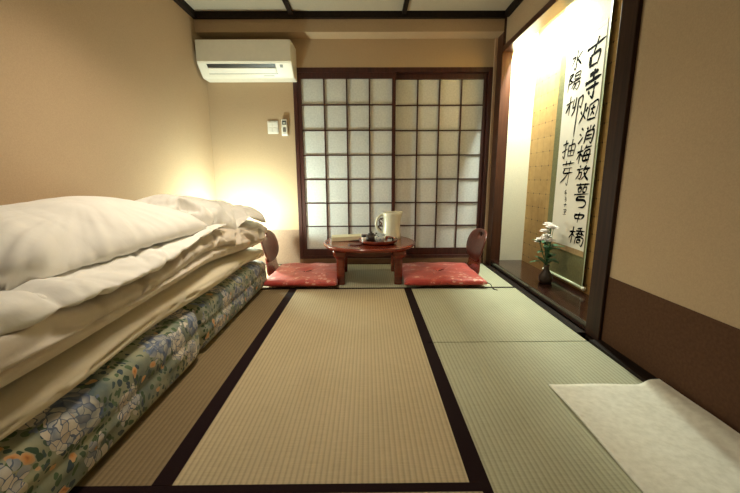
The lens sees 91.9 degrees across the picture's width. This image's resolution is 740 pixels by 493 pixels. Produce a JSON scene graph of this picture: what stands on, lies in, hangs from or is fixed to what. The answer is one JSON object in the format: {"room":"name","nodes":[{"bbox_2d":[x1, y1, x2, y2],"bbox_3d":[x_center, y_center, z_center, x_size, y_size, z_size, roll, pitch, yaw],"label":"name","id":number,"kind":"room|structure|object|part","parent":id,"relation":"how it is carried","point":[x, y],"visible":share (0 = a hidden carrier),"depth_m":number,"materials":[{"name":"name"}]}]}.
{"room":"traditional dwelling","nodes":[
{"label":"traditional dwelling","id":0,"kind":"room"},
{"bbox_2d":[0,0,216,204],"bbox_3d":[-1.535,-0.437,0.994,0.100,2.295,5.540,0,11,0],"label":"wall","id":1,"kind":"structure","parent":0,"point":[101,98],"depth_m":1.99,"materials":[{"name":"paint"}]},
{"bbox_2d":[173,0,195,17],"bbox_3d":[-1.471,-1.504,0.593,0.035,0.050,4.945,0,11,0],"label":"trim","id":2,"kind":"structure","parent":1,"relation":"attached to","point":[183,4],"depth_m":2.89,"materials":[{"name":"brown wood"}]},
{"bbox_2d":[185,0,512,10],"bbox_3d":[0.055,-1.613,0.786,3.290,0.080,5.540,0,11,0],"label":"ceiling","id":3,"kind":"structure","parent":0,"point":[197,5],"depth_m":2.93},
{"bbox_2d":[282,0,292,14],"bbox_3d":[-0.651,-1.520,0.597,0.035,0.028,4.945,0,11,0],"label":"trim","id":4,"kind":"structure","parent":3,"relation":"attached to","point":[285,2],"depth_m":2.91,"materials":[{"name":"brown wood"}]},
{"bbox_2d":[402,0,408,13],"bbox_3d":[0.309,-1.525,0.603,0.035,0.028,4.945,0,11,0],"label":"trim","id":5,"kind":"structure","parent":3,"relation":"attached to","point":[406,2],"depth_m":2.92,"materials":[{"name":"brown wood"}]},
{"bbox_2d":[194,19,504,38],"bbox_3d":[-0.174,-1.941,3.154,2.668,0.150,0.160,0,11,0],"label":"beam","id":6,"kind":"structure","parent":0,"point":[205,28],"depth_m":3.08,"materials":[{"name":"paint"}]},
{"bbox_2d":[193,11,505,18],"bbox_3d":[-0.174,-1.972,3.049,2.668,0.050,0.035,0,11,0],"label":"trim","id":7,"kind":"structure","parent":6,"relation":"attached to","point":[199,14],"depth_m":3.04,"materials":[{"name":"brown wood"}]},
{"bbox_2d":[207,39,494,267],"bbox_3d":[0.090,-0.914,3.492,3.190,2.295,0.120,0,11,0],"label":"wall","id":8,"kind":"structure","parent":0,"point":[255,168],"depth_m":3.36,"materials":[{"name":"paint"}]},
{"bbox_2d":[195,39,296,81],"bbox_3d":[-1.076,-1.632,3.161,0.812,0.285,0.246,0,11,0],"label":"air conditioner","id":9,"kind":"object","parent":8,"relation":"attached to","point":[218,60],"visible":1,"depth_m":3.05,"materials":[{"name":"beige plastic"}]},
{"bbox_2d":[207,64,275,67],"bbox_3d":[-1.107,-1.557,3.082,0.587,0.027,0.027,0,11,0],"label":"vent","id":10,"kind":"object","parent":9,"relation":"attached to","point":[208,65],"depth_m":3.08,"materials":[{"name":"black plastic"}]},
{"bbox_3d":[-1.076,-1.661,3.036,0.802,0.175,0.010,0,11,0],"label":"panel","id":11,"kind":"part","parent":9,"relation":"part of","materials":[{"name":"beige plastic"}]},
{"bbox_2d":[267,121,278,133],"bbox_3d":[-0.915,-1.123,3.376,0.100,0.118,0.012,0,11,0],"label":"switch plate","id":12,"kind":"object","parent":8,"relation":"attached to","point":[272,125],"visible":1,"depth_m":3.37,"materials":[{"name":"white plastic"}]},
{"bbox_2d":[253,230,299,263],"bbox_3d":[-1.103,0.007,3.593,0.793,0.348,0.003,0,11,0],"label":"wainscot","id":13,"kind":"object","parent":8,"relation":"attached to","point":[288,240],"depth_m":3.59,"materials":[{"name":"beige paint"}]},
{"bbox_2d":[281,119,287,135],"bbox_3d":[-0.804,-1.119,3.370,0.060,0.149,0.030,0,11,0],"label":"remote control","id":14,"kind":"object","parent":8,"relation":"attached to","point":[283,121],"visible":1,"depth_m":3.36,"materials":[{"name":"white plastic"}]},
{"bbox_2d":[300,258,482,263],"bbox_3d":[0.220,0.134,3.684,1.852,0.052,0.132,0,11,0],"label":"trim","id":15,"kind":"structure","parent":8,"relation":"attached to","point":[350,260],"depth_m":3.62,"materials":[{"name":"brown wood"}]},
{"bbox_2d":[293,67,492,258],"bbox_3d":[0.215,-0.774,3.508,1.852,1.798,0.102,0,11,0],"label":"window","id":16,"kind":"structure","parent":8,"relation":"in","point":[489,70],"depth_m":3.38,"materials":[{"name":"brown wood"}]},
{"bbox_2d":[297,72,395,255],"bbox_3d":[-0.215,-0.760,3.475,0.918,1.726,0.024,0,11,0],"label":"screen","id":17,"kind":"object","parent":16,"relation":"attached to","point":[346,121],"visible":0.76,"depth_m":3.45,"materials":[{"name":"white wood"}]},
{"bbox_2d":[395,73,487,253],"bbox_3d":[0.656,-0.771,3.513,0.899,1.726,0.024,0,11,0],"label":"screen","id":18,"kind":"object","parent":16,"relation":"attached to","point":[440,123],"visible":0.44,"depth_m":3.50,"materials":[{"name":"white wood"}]},
{"bbox_2d":[483,38,497,262],"bbox_3d":[1.153,-0.861,3.438,0.023,2.090,0.022,0,11,0],"label":"trim","id":19,"kind":"structure","parent":8,"relation":"attached to","point":[496,39],"depth_m":3.40,"materials":[{"name":"brown wood"}]},
{"bbox_2d":[498,31,538,271],"bbox_3d":[1.413,-0.889,3.324,0.317,2.295,0.060,0,11,0],"label":"wall","id":20,"kind":"structure","parent":0,"point":[524,59],"depth_m":3.29,"materials":[{"name":"white paint"}]},
{"bbox_2d":[495,268,593,341],"bbox_3d":[0.066,0.733,1.227,3.290,0.105,5.540,0,11,0],"label":"floor","id":21,"kind":"structure","parent":0,"point":[587,338],"depth_m":2.39,"materials":[{"name":"black wood"}]},
{"bbox_2d":[74,289,292,486],"bbox_3d":[-1.027,0.530,1.895,0.874,0.056,1.815,0,11,0],"label":"mat","id":22,"kind":"object","parent":21,"relation":"on","point":[149,450],"visible":0.38,"depth_m":1.33,"materials":[{"name":"wicker"}]},
{"bbox_2d":[0,260,266,492],"bbox_3d":[-1.133,0.409,1.701,0.694,0.252,2.373,0,11,0],"label":"futon","id":23,"kind":"object","parent":22,"relation":"on","point":[55,449],"visible":0.53,"depth_m":1.11,"materials":[{"name":"fabric"}]},
{"bbox_2d":[0,247,263,440],"bbox_3d":[-1.135,0.237,1.664,0.670,0.149,2.321,0,11,0],"label":"pad","id":24,"kind":"object","parent":23,"relation":"on","point":[27,396],"visible":0.38,"depth_m":1.10,"materials":[{"name":"beige fabric"}]},
{"bbox_2d":[0,220,268,388],"bbox_3d":[-1.110,0.087,1.656,0.715,0.232,2.320,0,11,0],"label":"duvet","id":25,"kind":"object","parent":24,"relation":"on","point":[27,347],"visible":0.44,"depth_m":1.11,"materials":[{"name":"beige fabric"}]},
{"bbox_2d":[0,224,225,338],"bbox_3d":[-1.131,0.074,1.267,0.695,0.139,1.722,-1,11,-3],"label":"comforter","id":26,"kind":"object","parent":25,"relation":"on","point":[42,299],"visible":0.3,"depth_m":1.01,"materials":[{"name":"white fabric"}]},
{"bbox_2d":[0,196,207,290],"bbox_3d":[-1.096,-0.050,1.348,0.508,0.271,1.058,0,11,0],"label":"pillow","id":27,"kind":"object","parent":26,"relation":"on","point":[39,239],"visible":0.96,"depth_m":1.19,"materials":[{"name":"white fabric"}]},
{"bbox_2d":[136,194,265,229],"bbox_3d":[-1.082,-0.204,2.249,0.472,0.267,0.921,3,11,18],"label":"pillow","id":28,"kind":"object","parent":25,"relation":"on","point":[210,212],"visible":0.55,"depth_m":2.13,"materials":[{"name":"white fabric"}]},
{"bbox_2d":[68,482,482,492],"bbox_3d":[-0.571,0.780,0.556,1.766,0.056,0.914,0,11,0],"label":"mat","id":29,"kind":"object","parent":21,"relation":"on","point":[458,487],"visible":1,"depth_m":0.99,"materials":[{"name":"wicker"}]},
{"bbox_2d":[260,264,322,289],"bbox_3d":[-0.928,0.284,3.204,1.095,0.056,0.846,0,11,0],"label":"mat","id":30,"kind":"object","parent":21,"relation":"on","point":[263,287],"visible":0.07,"depth_m":2.83,"materials":[{"name":"wicker"}]},
{"bbox_2d":[261,230,278,275],"bbox_3d":[-0.715,0.047,3.229,0.496,0.392,0.464,0,11,0],"label":"chair","id":31,"kind":"object","parent":30,"relation":"on","point":[270,246],"visible":0.45,"depth_m":3.25,"materials":[{"name":"brown paint"}]},
{"bbox_3d":[-0.916,-0.009,3.217,0.093,0.275,0.464,0,11,0],"label":"backrest","id":32,"kind":"part","parent":31,"relation":"part of","materials":[{"name":"brown paint"}]},
{"bbox_2d":[263,263,337,285],"bbox_3d":[-0.548,0.230,3.076,0.600,0.071,0.660,0,11,0],"label":"floor cushion","id":33,"kind":"object","parent":31,"relation":"on","point":[289,274],"visible":0.93,"depth_m":2.89,"materials":[{"name":"red fabric"}]},
{"bbox_2d":[162,288,478,485],"bbox_3d":[-0.144,0.525,1.901,0.891,0.056,1.815,0,11,0],"label":"mat","id":34,"kind":"object","parent":21,"relation":"on","point":[341,386],"visible":0.94,"depth_m":1.33,"materials":[{"name":"wicker"}]},
{"bbox_2d":[322,263,514,288],"bbox_3d":[0.375,0.276,3.213,1.510,0.056,0.846,0,11,0],"label":"mat","id":35,"kind":"object","parent":21,"relation":"on","point":[374,275],"visible":0.36,"depth_m":3.02,"materials":[{"name":"wicker"}]},
{"bbox_2d":[323,234,414,284],"bbox_3d":[-0.006,0.108,3.093,0.784,0.320,0.784,0,11,0],"label":"round table","id":36,"kind":"object","parent":35,"relation":"on","point":[342,250],"visible":0.79,"depth_m":2.85,"materials":[{"name":"red paint"}]},
{"bbox_3d":[-0.240,0.166,2.894,0.116,0.282,0.104,0,11,0],"label":"leg","id":37,"kind":"part","parent":36,"relation":"part of","materials":[{"name":"red paint"}]},
{"bbox_2d":[331,234,360,241],"bbox_3d":[-0.204,-0.078,3.128,0.260,0.044,0.144,-1,11,-3],"label":"booklet","id":38,"kind":"object","parent":36,"relation":"on","point":[345,237],"visible":0.81,"depth_m":3.06,"materials":[{"name":"beige paper"}]},
{"bbox_3d":[-0.243,0.090,3.297,0.116,0.282,0.104,0,11,0],"label":"leg","id":39,"kind":"part","parent":36,"relation":"part of","materials":[{"name":"red paint"}]},
{"bbox_2d":[348,242,362,245],"bbox_3d":[-0.120,-0.021,2.921,0.124,0.007,0.124,0,11,0],"label":"coaster","id":40,"kind":"object","parent":36,"relation":"on","point":[352,243],"visible":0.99,"depth_m":2.92,"materials":[{"name":"brown paint"}]},
{"bbox_2d":[359,236,397,245],"bbox_3d":[0.069,-0.047,2.973,0.330,0.037,0.330,0,11,0],"label":"tray","id":41,"kind":"object","parent":36,"relation":"on","point":[385,242],"visible":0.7,"depth_m":2.85,"materials":[{"name":"red paint"}]},
{"bbox_2d":[366,231,376,241],"bbox_3d":[0.022,-0.082,2.980,0.122,0.088,0.109,-5,12,-23],"label":"teapot","id":42,"kind":"object","parent":41,"relation":"on","point":[370,237],"visible":0.91,"depth_m":2.95,"materials":[{"name":"black ceramic"}]},
{"bbox_2d":[374,235,385,241],"bbox_3d":[0.083,-0.056,2.926,0.092,0.056,0.092,0,11,0],"label":"teacup","id":43,"kind":"object","parent":41,"relation":"on","point":[380,238],"visible":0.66,"depth_m":2.90,"materials":[{"name":"white ceramic"}]},
{"bbox_2d":[375,211,402,238],"bbox_3d":[0.178,-0.190,3.175,0.216,0.242,0.172,-9,14,-39],"label":"pitcher","id":44,"kind":"object","parent":36,"relation":"on","point":[391,219],"visible":0.92,"depth_m":3.13,"materials":[{"name":"beige ceramic"}]},
{"bbox_3d":[0.086,-0.201,3.170,0.084,0.183,0.022,-1,11,-4],"label":"handle","id":45,"kind":"part","parent":44,"relation":"part of","materials":[{"name":"beige ceramic"}]},
{"bbox_3d":[0.229,0.088,3.300,0.116,0.282,0.104,0,11,0],"label":"leg","id":46,"kind":"part","parent":36,"relation":"part of","materials":[{"name":"red paint"}]},
{"bbox_3d":[0.232,0.164,2.897,0.116,0.282,0.104,0,11,0],"label":"leg","id":47,"kind":"part","parent":36,"relation":"part of","materials":[{"name":"red paint"}]},
{"bbox_2d":[466,228,486,273],"bbox_3d":[0.771,0.038,3.239,0.496,0.392,0.464,0,11,0],"label":"chair","id":48,"kind":"object","parent":35,"relation":"on","point":[475,244],"visible":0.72,"depth_m":3.24,"materials":[{"name":"brown paint"}]},
{"bbox_2d":[402,262,496,289],"bbox_3d":[0.615,0.231,3.086,0.714,0.087,0.746,0,11,-1],"label":"floor cushion","id":49,"kind":"object","parent":48,"relation":"on","point":[416,273],"visible":0.99,"depth_m":2.90,"materials":[{"name":"red fabric"}]},
{"bbox_2d":[408,288,585,342],"bbox_3d":[0.717,0.438,2.341,0.838,0.056,0.933,0,11,0],"label":"mat","id":50,"kind":"object","parent":21,"relation":"on","point":[444,314],"visible":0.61,"depth_m":2.21,"materials":[{"name":"wicker"}]},
{"bbox_2d":[428,341,642,492],"bbox_3d":[0.724,0.620,1.375,0.838,0.056,1.022,0,11,0],"label":"mat","id":51,"kind":"object","parent":21,"relation":"on","point":[519,436],"visible":0.67,"depth_m":1.30,"materials":[{"name":"wicker"}]},
{"bbox_3d":[0.732,0.800,0.420,0.838,0.056,0.919,0,11,0],"label":"mat","id":52,"kind":"object","parent":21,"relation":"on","visible":0},
{"bbox_2d":[549,379,739,492],"bbox_3d":[0.966,0.666,0.890,0.452,0.030,1.188,0,11,0],"label":"floor mat","id":53,"kind":"object","parent":52,"relation":"on","point":[665,442],"visible":1,"depth_m":1.17,"materials":[{"name":"white fabric"}]},
{"bbox_2d":[522,0,622,294],"bbox_3d":[1.529,-0.721,2.426,0.100,2.295,1.770,0,11,0],"label":"wall","id":54,"kind":"structure","parent":0,"point":[550,39],"depth_m":2.95,"materials":[{"name":"paint"}]},
{"bbox_2d":[542,0,613,290],"bbox_3d":[1.454,-0.745,2.538,0.027,2.028,0.570,0,11,0],"label":"scroll","id":55,"kind":"object","parent":54,"relation":"hanging from","point":[587,26],"visible":0.99,"depth_m":2.52,"materials":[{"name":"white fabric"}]},
{"bbox_2d":[506,0,739,328],"bbox_3d":[1.257,-0.421,0.839,0.100,2.295,4.985,0,11,0],"label":"wall","id":56,"kind":"structure","parent":0,"point":[677,237],"depth_m":1.37,"materials":[{"name":"paint"}]},
{"bbox_2d":[486,17,512,265],"bbox_3d":[1.209,-0.923,3.359,0.090,2.240,0.155,0,11,0],"label":"trim","id":57,"kind":"structure","parent":56,"relation":"attached to","point":[504,59],"depth_m":3.31,"materials":[{"name":"brown wood"}]},
{"bbox_2d":[505,0,522,16],"bbox_3d":[1.184,-1.520,0.611,0.035,0.050,4.945,0,11,0],"label":"trim","id":58,"kind":"structure","parent":56,"relation":"attached to","point":[512,7],"depth_m":2.90,"materials":[{"name":"brown wood"}]},
{"bbox_2d":[486,266,585,338],"bbox_3d":[1.158,0.357,2.735,0.050,0.056,1.545,0,11,0],"label":"trim","id":59,"kind":"structure","parent":56,"relation":"attached to","point":[572,326],"depth_m":2.38,"materials":[{"name":"brown wood"}]},
{"bbox_2d":[503,0,573,51],"bbox_3d":[1.221,-1.583,2.373,0.107,0.047,1.540,0,11,0],"label":"trim","id":60,"kind":"structure","parent":56,"relation":"attached to","point":[552,8],"depth_m":2.58,"materials":[{"name":"brown wood"}]},
{"bbox_2d":[491,260,588,329],"bbox_3d":[1.333,0.303,2.703,0.300,0.048,1.600,0,11,0],"label":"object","id":61,"kind":"structure","parent":56,"relation":"attached to","point":[571,302],"depth_m":2.55,"materials":[{"name":"brown wood"}]},
{"bbox_2d":[538,264,552,283],"bbox_3d":[1.335,0.206,2.715,0.100,0.139,0.100,0,11,0],"label":"flower vase","id":62,"kind":"object","parent":61,"relation":"on","point":[545,277],"visible":1,"depth_m":2.69,"materials":[{"name":"brown ceramic"}]},
{"bbox_2d":[530,222,563,264],"bbox_3d":[1.317,0.046,2.680,0.237,0.447,0.246,0,11,0],"label":"flower bouquet","id":63,"kind":"object","parent":62,"relation":"in","point":[545,239],"visible":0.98,"depth_m":2.67,"materials":[{"name":"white plant"}]},
{"bbox_2d":[585,0,643,339],"bbox_3d":[1.235,-0.589,1.718,0.110,2.190,0.115,0,11,0],"label":"wooden post","id":64,"kind":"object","parent":56,"relation":"attached to","point":[631,11],"depth_m":1.74,"materials":[{"name":"brown wood"}]},
{"bbox_2d":[589,340,657,381],"bbox_3d":[1.186,0.824,0.231,0.065,0.064,3.330,0,11,0],"label":"baseboard","id":65,"kind":"structure","parent":56,"relation":"attached to","point":[626,363],"depth_m":1.65,"materials":[{"name":"brown wood"}]},
{"bbox_2d":[601,277,739,433],"bbox_3d":[1.216,0.627,0.194,0.003,0.340,3.330,0,11,0],"label":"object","id":66,"kind":"structure","parent":56,"relation":"attached to","point":[694,353],"depth_m":1.39,"materials":[{"name":"brown paper"}]}
]}

